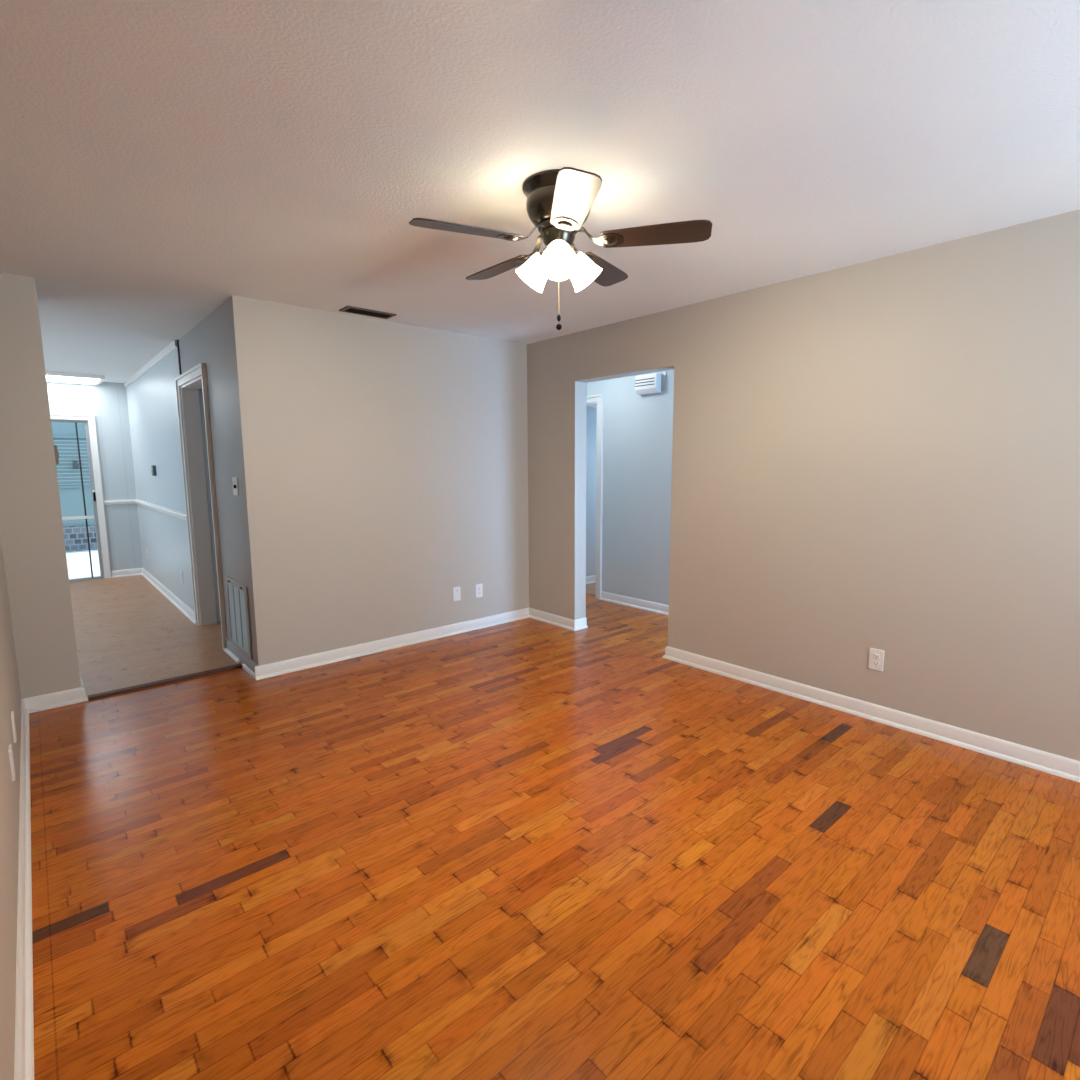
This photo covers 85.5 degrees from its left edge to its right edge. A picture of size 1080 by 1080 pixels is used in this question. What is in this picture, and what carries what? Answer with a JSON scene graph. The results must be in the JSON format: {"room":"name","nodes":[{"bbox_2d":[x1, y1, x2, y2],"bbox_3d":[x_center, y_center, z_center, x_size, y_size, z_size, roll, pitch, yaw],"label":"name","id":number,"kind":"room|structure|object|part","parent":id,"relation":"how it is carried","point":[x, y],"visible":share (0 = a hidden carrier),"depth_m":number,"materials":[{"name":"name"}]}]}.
{"room":"empty living room","nodes":[
{"label":"empty living room","id":0,"kind":"room"},
{"bbox_2d":[0,534,20,1079],"bbox_3d":[-0.831,0.106,0.669,0.120,2.440,6.673,-7,10,-41],"label":"wall","id":1,"kind":"structure","parent":0,"point":[10,693],"depth_m":1.79,"materials":[{"name":"beige paint"}]},
{"bbox_2d":[8,744,14,780],"bbox_3d":[-1.921,0.810,2.124,0.008,0.117,0.072,-7,10,-41],"label":"wall plate","id":2,"kind":"object","parent":1,"relation":"attached to","point":[10,751],"visible":1,"depth_m":2.10,"materials":[{"name":"white plastic"}]},
{"bbox_2d":[11,711,16,742],"bbox_3d":[-2.186,0.776,2.426,0.008,0.117,0.072,-7,10,-41],"label":"wall plate","id":3,"kind":"object","parent":1,"relation":"attached to","point":[12,712],"visible":0.99,"depth_m":2.40,"materials":[{"name":"white plastic"}]},
{"bbox_2d":[14,672,87,1079],"bbox_3d":[-1.407,1.149,1.798,0.296,0.086,5.523,-7,10,-41],"label":"baseboard","id":4,"kind":"structure","parent":1,"relation":"attached to","point":[24,1023],"depth_m":1.86,"materials":[{"name":"white wood"}]},
{"bbox_2d":[0,272,80,698],"bbox_3d":[-3.105,-0.245,3.455,0.390,2.440,0.550,-7,10,-41],"label":"wall","id":5,"kind":"structure","parent":0,"point":[31,525],"depth_m":3.29,"materials":[{"name":"beige paint"}]},
{"bbox_2d":[54,445,58,463],"bbox_3d":[-3.087,-0.542,3.718,0.034,0.120,0.070,-7,10,-41],"label":"wall box","id":6,"kind":"object","parent":5,"relation":"attached to","point":[55,446],"visible":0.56,"depth_m":3.70,"materials":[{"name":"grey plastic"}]},
{"bbox_2d":[51,422,94,526],"bbox_3d":[-7.968,-1.465,9.770,7.000,2.520,0.120,-7,10,-41],"label":"wall","id":7,"kind":"structure","parent":0,"point":[71,499],"depth_m":9.83,"materials":[{"name":"teal paint"}]},
{"bbox_2d":[53,436,90,487],"bbox_3d":[-7.654,-1.331,9.963,1.500,0.860,0.030,-7,10,-41],"label":"window","id":8,"kind":"structure","parent":7,"relation":"in","point":[53,436],"depth_m":9.78,"materials":[{"name":"teal paint"}]},
{"bbox_2d":[72,461,78,468],"bbox_3d":[-7.786,-1.257,9.788,0.084,0.140,0.132,-7,10,-41],"label":"wall lantern","id":9,"kind":"object","parent":7,"relation":"attached to","point":[75,464],"visible":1,"depth_m":9.75,"materials":[{"name":"grey metal"}]},
{"bbox_2d":[63,525,97,551],"bbox_3d":[-7.939,-0.025,9.936,7.000,0.420,0.180,-7,10,-41],"label":"brick wall","id":10,"kind":"structure","parent":0,"point":[75,537],"depth_m":9.92,"materials":[{"name":"grey brick"}]},
{"bbox_2d":[66,550,99,578],"bbox_3d":[-6.842,0.399,8.727,7.000,0.120,3.530,-7,10,-41],"label":"floor","id":11,"kind":"structure","parent":0,"point":[78,562],"depth_m":8.57,"materials":[{"name":"concrete"}]},
{"bbox_2d":[47,381,142,577],"bbox_3d":[-6.385,-0.631,6.557,3.285,2.440,0.120,-7,10,-41],"label":"wall","id":12,"kind":"structure","parent":0,"point":[107,401],"depth_m":7.34,"materials":[{"name":"white paint"}]},
{"bbox_2d":[51,419,103,581],"bbox_3d":[-5.886,-0.452,7.000,0.902,1.965,0.110,-7,10,-41],"label":"door","id":13,"kind":"structure","parent":12,"relation":"in","point":[95,516],"depth_m":7.23,"materials":[{"name":"grey metal"}]},
{"bbox_3d":[-5.874,-0.252,7.012,0.836,0.035,0.025,-7,10,-41],"label":"cross rail","id":14,"kind":"part","parent":13,"relation":"part of","materials":[{"name":"white wood"}]},
{"bbox_2d":[50,413,110,577],"bbox_3d":[-5.848,-0.480,6.952,1.038,2.033,0.026,-7,10,-41],"label":"trim","id":15,"kind":"structure","parent":12,"relation":"attached to","point":[91,418],"depth_m":7.23,"materials":[{"name":"white wood"}]},
{"bbox_2d":[69,575,241,696],"bbox_3d":[-3.950,0.693,5.728,5.393,0.001,4.812,-7,10,-41],"label":"floor","id":16,"kind":"structure","parent":0,"point":[128,633],"depth_m":4.83,"materials":[{"name":"brown wood"}]},
{"bbox_2d":[179,300,252,660],"bbox_3d":[-3.532,-0.536,5.702,0.120,2.440,4.931,-7,10,-41],"label":"wall","id":17,"kind":"structure","parent":0,"point":[208,342],"depth_m":4.06,"materials":[{"name":"grey paint"}]},
{"bbox_2d":[104,499,186,520],"bbox_3d":[-4.268,-0.333,6.215,0.340,0.057,3.235,-7,10,-41],"label":"trim","id":18,"kind":"structure","parent":17,"relation":"attached to","point":[181,515],"depth_m":6.58,"materials":[{"name":"white wood"}]},
{"bbox_2d":[124,340,176,387],"bbox_3d":[-4.118,-1.786,6.090,0.016,0.055,3.345,-7,10,-41],"label":"trim","id":19,"kind":"structure","parent":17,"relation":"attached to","point":[173,345],"depth_m":5.67,"materials":[{"name":"white wood"}]},
{"bbox_2d":[111,568,195,623],"bbox_3d":[-4.262,0.572,6.333,0.340,0.086,3.235,-7,10,-41],"label":"baseboard","id":20,"kind":"structure","parent":17,"relation":"attached to","point":[168,594],"depth_m":6.61,"materials":[{"name":"white wood"}]},
{"bbox_2d":[126,348,194,611],"bbox_3d":[-4.102,-0.605,6.253,0.008,2.440,3.345,-7,10,-41],"label":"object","id":21,"kind":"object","parent":17,"relation":"attached to","point":[151,398],"visible":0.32,"depth_m":6.00,"materials":[{"name":"paint"}]},
{"bbox_2d":[151,465,155,475],"bbox_3d":[-4.119,-0.739,6.224,0.030,0.110,0.110,-7,10,-41],"label":"thermostat","id":22,"kind":"object","parent":21,"relation":"attached to","point":[153,467],"visible":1,"depth_m":6.19,"materials":[{"name":"grey plastic"}]},
{"bbox_2d":[177,340,180,374],"bbox_3d":[-2.999,-1.512,4.851,0.010,0.292,0.029,-7,10,-41],"label":"trim","id":23,"kind":"structure","parent":17,"relation":"attached to","point":[178,350],"depth_m":4.84,"materials":[{"name":"black"}]},
{"bbox_2d":[181,376,220,625],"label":"door","id":24,"kind":"structure","parent":17,"relation":"attached to","point":[190,402],"depth_m":5.07,"materials":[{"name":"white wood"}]},
{"bbox_2d":[175,363,226,649],"bbox_3d":[-2.748,-0.262,4.720,0.029,2.142,0.994,-7,10,-41],"label":"trim","id":25,"kind":"structure","parent":17,"relation":"attached to","point":[199,370],"depth_m":4.47,"materials":[{"name":"white wood"}]},
{"bbox_2d":[224,648,239,662],"bbox_3d":[-2.290,0.855,4.337,0.017,0.020,0.383,-7,10,-41],"label":"trim","id":26,"kind":"structure","parent":17,"relation":"attached to","point":[226,650],"depth_m":4.32,"materials":[{"name":"white wood"}]},
{"bbox_2d":[232,477,238,494],"bbox_3d":[-2.038,-0.357,3.895,0.018,0.117,0.117,-7,10,-41],"label":"light switch","id":27,"kind":"object","parent":17,"relation":"attached to","point":[234,480],"visible":1,"depth_m":3.88,"materials":[{"name":"white plastic"}]},
{"bbox_2d":[225,576,252,659],"bbox_3d":[-2.139,0.538,4.133,0.020,0.504,0.540,-7,10,-41],"label":"air vent","id":28,"kind":"object","parent":17,"relation":"in","point":[237,593],"visible":1,"depth_m":4.12,"materials":[{"name":"grey metal"}]},
{"bbox_2d":[226,639,257,672],"bbox_3d":[-2.143,0.840,4.187,0.011,0.086,0.796,-7,10,-41],"label":"baseboard","id":29,"kind":"structure","parent":17,"relation":"attached to","point":[239,654],"depth_m":4.17,"materials":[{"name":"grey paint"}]},
{"bbox_2d":[242,664,254,678],"bbox_3d":[-1.993,0.897,4.000,0.017,0.020,0.308,-7,10,-41],"label":"trim","id":30,"kind":"structure","parent":17,"relation":"attached to","point":[244,666],"depth_m":3.99,"materials":[{"name":"white wood"}]},
{"bbox_2d":[227,295,528,665],"bbox_3d":[-0.981,-0.406,4.585,2.482,2.440,0.120,-7,10,-41],"label":"wall","id":31,"kind":"structure","parent":0,"point":[383,465],"depth_m":4.28,"materials":[{"name":"beige paint"}]},
{"bbox_2d":[254,607,587,679],"bbox_3d":[-0.738,0.797,4.450,2.508,0.086,0.626,-7,10,-41],"label":"baseboard","id":32,"kind":"structure","parent":31,"relation":"attached to","point":[331,656],"depth_m":4.58,"materials":[{"name":"white wood"}]},
{"bbox_2d":[453,586,460,600],"bbox_3d":[-0.690,0.448,4.858,0.072,0.117,0.014,-7,10,-41],"label":"wall plate","id":33,"kind":"object","parent":31,"relation":"attached to","point":[456,590],"visible":1,"depth_m":4.86,"materials":[{"name":"white plastic"}]},
{"bbox_2d":[475,583,482,597],"bbox_3d":[-0.522,0.434,5.008,0.072,0.117,0.009,-7,10,-41],"label":"wall outlet","id":34,"kind":"object","parent":31,"relation":"attached to","point":[478,587],"visible":1,"depth_m":5.00,"materials":[{"name":"white plastic"}]},
{"bbox_2d":[0,0,1079,382],"bbox_3d":[-0.787,-1.570,3.607,8.200,0.120,11.720,-7,10,-41],"label":"ceiling","id":35,"kind":"structure","parent":0,"point":[162,162],"depth_m":1.90,"materials":[{"name":"paint"}]},
{"bbox_2d":[45,371,104,384],"bbox_3d":[-5.650,-1.834,6.505,1.240,0.050,0.620,-7,10,-41],"label":"ceiling light","id":36,"kind":"object","parent":35,"relation":"attached to","point":[51,376],"visible":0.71,"depth_m":6.60,"materials":[{"name":"white plastic"}]},
{"bbox_2d":[46,375,99,384],"bbox_3d":[-5.650,-1.831,6.505,1.160,0.044,0.540,-7,10,-41],"label":"diffuser","id":37,"kind":"object","parent":36,"relation":"attached to","point":[51,378],"depth_m":6.72,"materials":[{"name":"white plastic"}]},
{"bbox_2d":[339,306,396,318],"bbox_3d":[-1.173,-1.551,3.987,0.350,0.011,0.142,-7,10,-41],"label":"ceiling vent","id":38,"kind":"object","parent":35,"relation":"in","point":[349,309],"visible":1,"depth_m":3.97,"materials":[{"name":"brown metal"}]},
{"bbox_2d":[409,167,711,329],"bbox_3d":[0.045,-1.077,2.265,1.089,0.520,1.040,-7,10,-41],"label":"ceiling fan","id":39,"kind":"object","parent":35,"relation":"hanging from","point":[559,202],"visible":1,"depth_m":2.14,"materials":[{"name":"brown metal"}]},
{"bbox_3d":[-0.262,-1.109,2.086,0.396,0.006,0.134,-4,19,-23],"label":"blade","id":40,"kind":"part","parent":39,"relation":"part of","materials":[{"name":"brown wood"}]},
{"bbox_3d":[-0.167,-1.163,2.498,0.134,0.006,0.396,-21,19,-38],"label":"blade","id":41,"kind":"part","parent":39,"relation":"part of","materials":[{"name":"brown wood"}]},
{"bbox_3d":[-0.010,-1.060,2.288,0.108,0.132,0.132,-47,-18,28],"label":"lamp shade","id":42,"kind":"part","parent":39,"relation":"part of","materials":[{"name":"white glass"}]},
{"bbox_3d":[0.069,-1.041,2.141,0.132,0.132,0.108,0,51,2],"label":"lamp shade","id":43,"kind":"part","parent":39,"relation":"part of","materials":[{"name":"white glass"}]},
{"bbox_3d":[0.069,-1.051,2.149,0.054,0.054,0.083,0,51,2],"label":"bulb","id":44,"kind":"part","parent":39,"relation":"part of","materials":[{"name":"white glass"}]},
{"bbox_2d":[550,239,567,254],"bbox_3d":[0.070,-1.098,2.186,0.068,0.068,0.053,0,51,2],"label":"bulb","id":45,"kind":"object","parent":39,"relation":"attached to","point":[552,249],"depth_m":2.17,"materials":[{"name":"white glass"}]},
{"bbox_3d":[0.104,-1.083,1.869,0.134,0.006,0.396,10,6,-6],"label":"blade","id":46,"kind":"part","parent":39,"relation":"part of","materials":[{"name":"white glass"}]},
{"bbox_3d":[0.157,-1.060,2.282,0.108,0.132,0.132,45,-15,-25],"label":"lamp shade","id":47,"kind":"part","parent":39,"relation":"part of","materials":[{"name":"white glass"}]},
{"bbox_3d":[0.258,-1.171,2.536,0.134,0.006,0.396,-9,2,32],"label":"blade","id":48,"kind":"part","parent":39,"relation":"part of","materials":[{"name":"brown wood"}]},
{"bbox_3d":[0.425,-1.121,2.147,0.396,0.006,0.134,1,-3,13],"label":"blade","id":49,"kind":"part","parent":39,"relation":"part of","materials":[{"name":"brown wood"}]},
{"bbox_2d":[29,593,1079,1079],"bbox_3d":[0.938,1.107,2.338,4.739,0.001,6.653,-7,10,-41],"label":"floor","id":50,"kind":"structure","parent":0,"point":[527,848],"depth_m":1.98,"materials":[{"name":"orange wood"}]},
{"bbox_2d":[88,664,241,699],"bbox_3d":[-2.430,0.923,3.837,0.858,0.016,0.058,-7,10,-41],"label":"trim","id":51,"kind":"structure","parent":50,"relation":"on","point":[227,668],"depth_m":3.80,"materials":[{"name":"brown wood"}]},
{"bbox_2d":[586,583,595,594],"bbox_3d":[1.116,0.517,6.836,1.500,0.001,0.850,-7,10,-41],"label":"floor","id":52,"kind":"structure","parent":0,"point":[590,588],"depth_m":6.61,"materials":[{"name":"beige tile"}]},
{"bbox_2d":[586,407,596,576],"bbox_3d":[1.100,-0.696,6.703,1.480,2.440,1.140,-7,10,-41],"label":"wall","id":53,"kind":"structure","parent":0,"point":[591,425],"depth_m":6.78,"materials":[{"name":"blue paint"}]},
{"bbox_2d":[586,575,595,583],"bbox_3d":[0.828,0.441,7.097,1.380,0.086,0.026,-7,10,-41],"label":"baseboard","id":54,"kind":"structure","parent":53,"relation":"attached to","point":[589,579],"depth_m":6.90,"materials":[{"name":"white wood"}]},
{"bbox_2d":[587,370,673,604],"bbox_3d":[2.498,-0.339,3.910,0.120,2.440,7.220,-7,10,-41],"label":"wall","id":55,"kind":"structure","parent":0,"point":[637,429],"depth_m":5.61,"materials":[{"name":"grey paint"}]},
{"bbox_2d":[587,394,602,598],"bbox_3d":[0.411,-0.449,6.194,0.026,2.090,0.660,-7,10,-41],"label":"trim","id":56,"kind":"structure","parent":55,"relation":"attached to","point":[598,398],"depth_m":5.95,"materials":[{"name":"white wood"}]},
{"bbox_2d":[600,591,668,614],"bbox_3d":[2.720,0.873,3.708,0.026,0.086,6.338,-7,10,-41],"label":"baseboard","id":57,"kind":"structure","parent":55,"relation":"attached to","point":[606,596],"depth_m":5.73,"materials":[{"name":"white wood"}]},
{"bbox_2d":[635,372,666,394],"bbox_3d":[1.008,-1.429,5.328,0.080,0.175,0.295,-7,10,-41],"label":"door chime","id":58,"kind":"object","parent":55,"relation":"attached to","point":[652,383],"visible":1,"depth_m":5.29,"materials":[{"name":"white plastic"}]},
{"bbox_3d":[1.042,-1.436,5.341,0.010,0.165,0.270,-7,10,-41],"label":"plate","id":59,"kind":"part","parent":58,"relation":"part of","materials":[{"name":"white plastic"}]},
{"bbox_2d":[527,209,1079,760],"bbox_3d":[2.031,-0.208,2.933,0.134,2.440,6.349,-7,10,-41],"label":"wall","id":60,"kind":"structure","parent":0,"point":[883,453],"depth_m":3.09,"materials":[{"name":"beige paint"}]},
{"bbox_2d":[662,646,1079,782],"bbox_3d":[2.535,1.032,2.503,0.160,0.086,4.811,-7,10,-41],"label":"baseboard","id":61,"kind":"structure","parent":60,"relation":"attached to","point":[1050,763],"depth_m":3.12,"materials":[{"name":"white wood"}]},
{"bbox_2d":[869,648,883,670],"bbox_3d":[1.829,0.651,3.175,0.009,0.117,0.072,-7,10,-41],"label":"wall outlet","id":62,"kind":"object","parent":60,"relation":"attached to","point":[876,656],"visible":1,"depth_m":3.17,"materials":[{"name":"white plastic"}]},
{"bbox_2d":[873,654,879,658],"bbox_3d":[1.827,0.632,3.171,0.003,0.025,0.034,-7,10,-41],"label":"receptacle","id":63,"kind":"object","parent":62,"relation":"attached to","point":[875,656],"depth_m":3.17,"materials":[{"name":"white plastic"}]}
]}

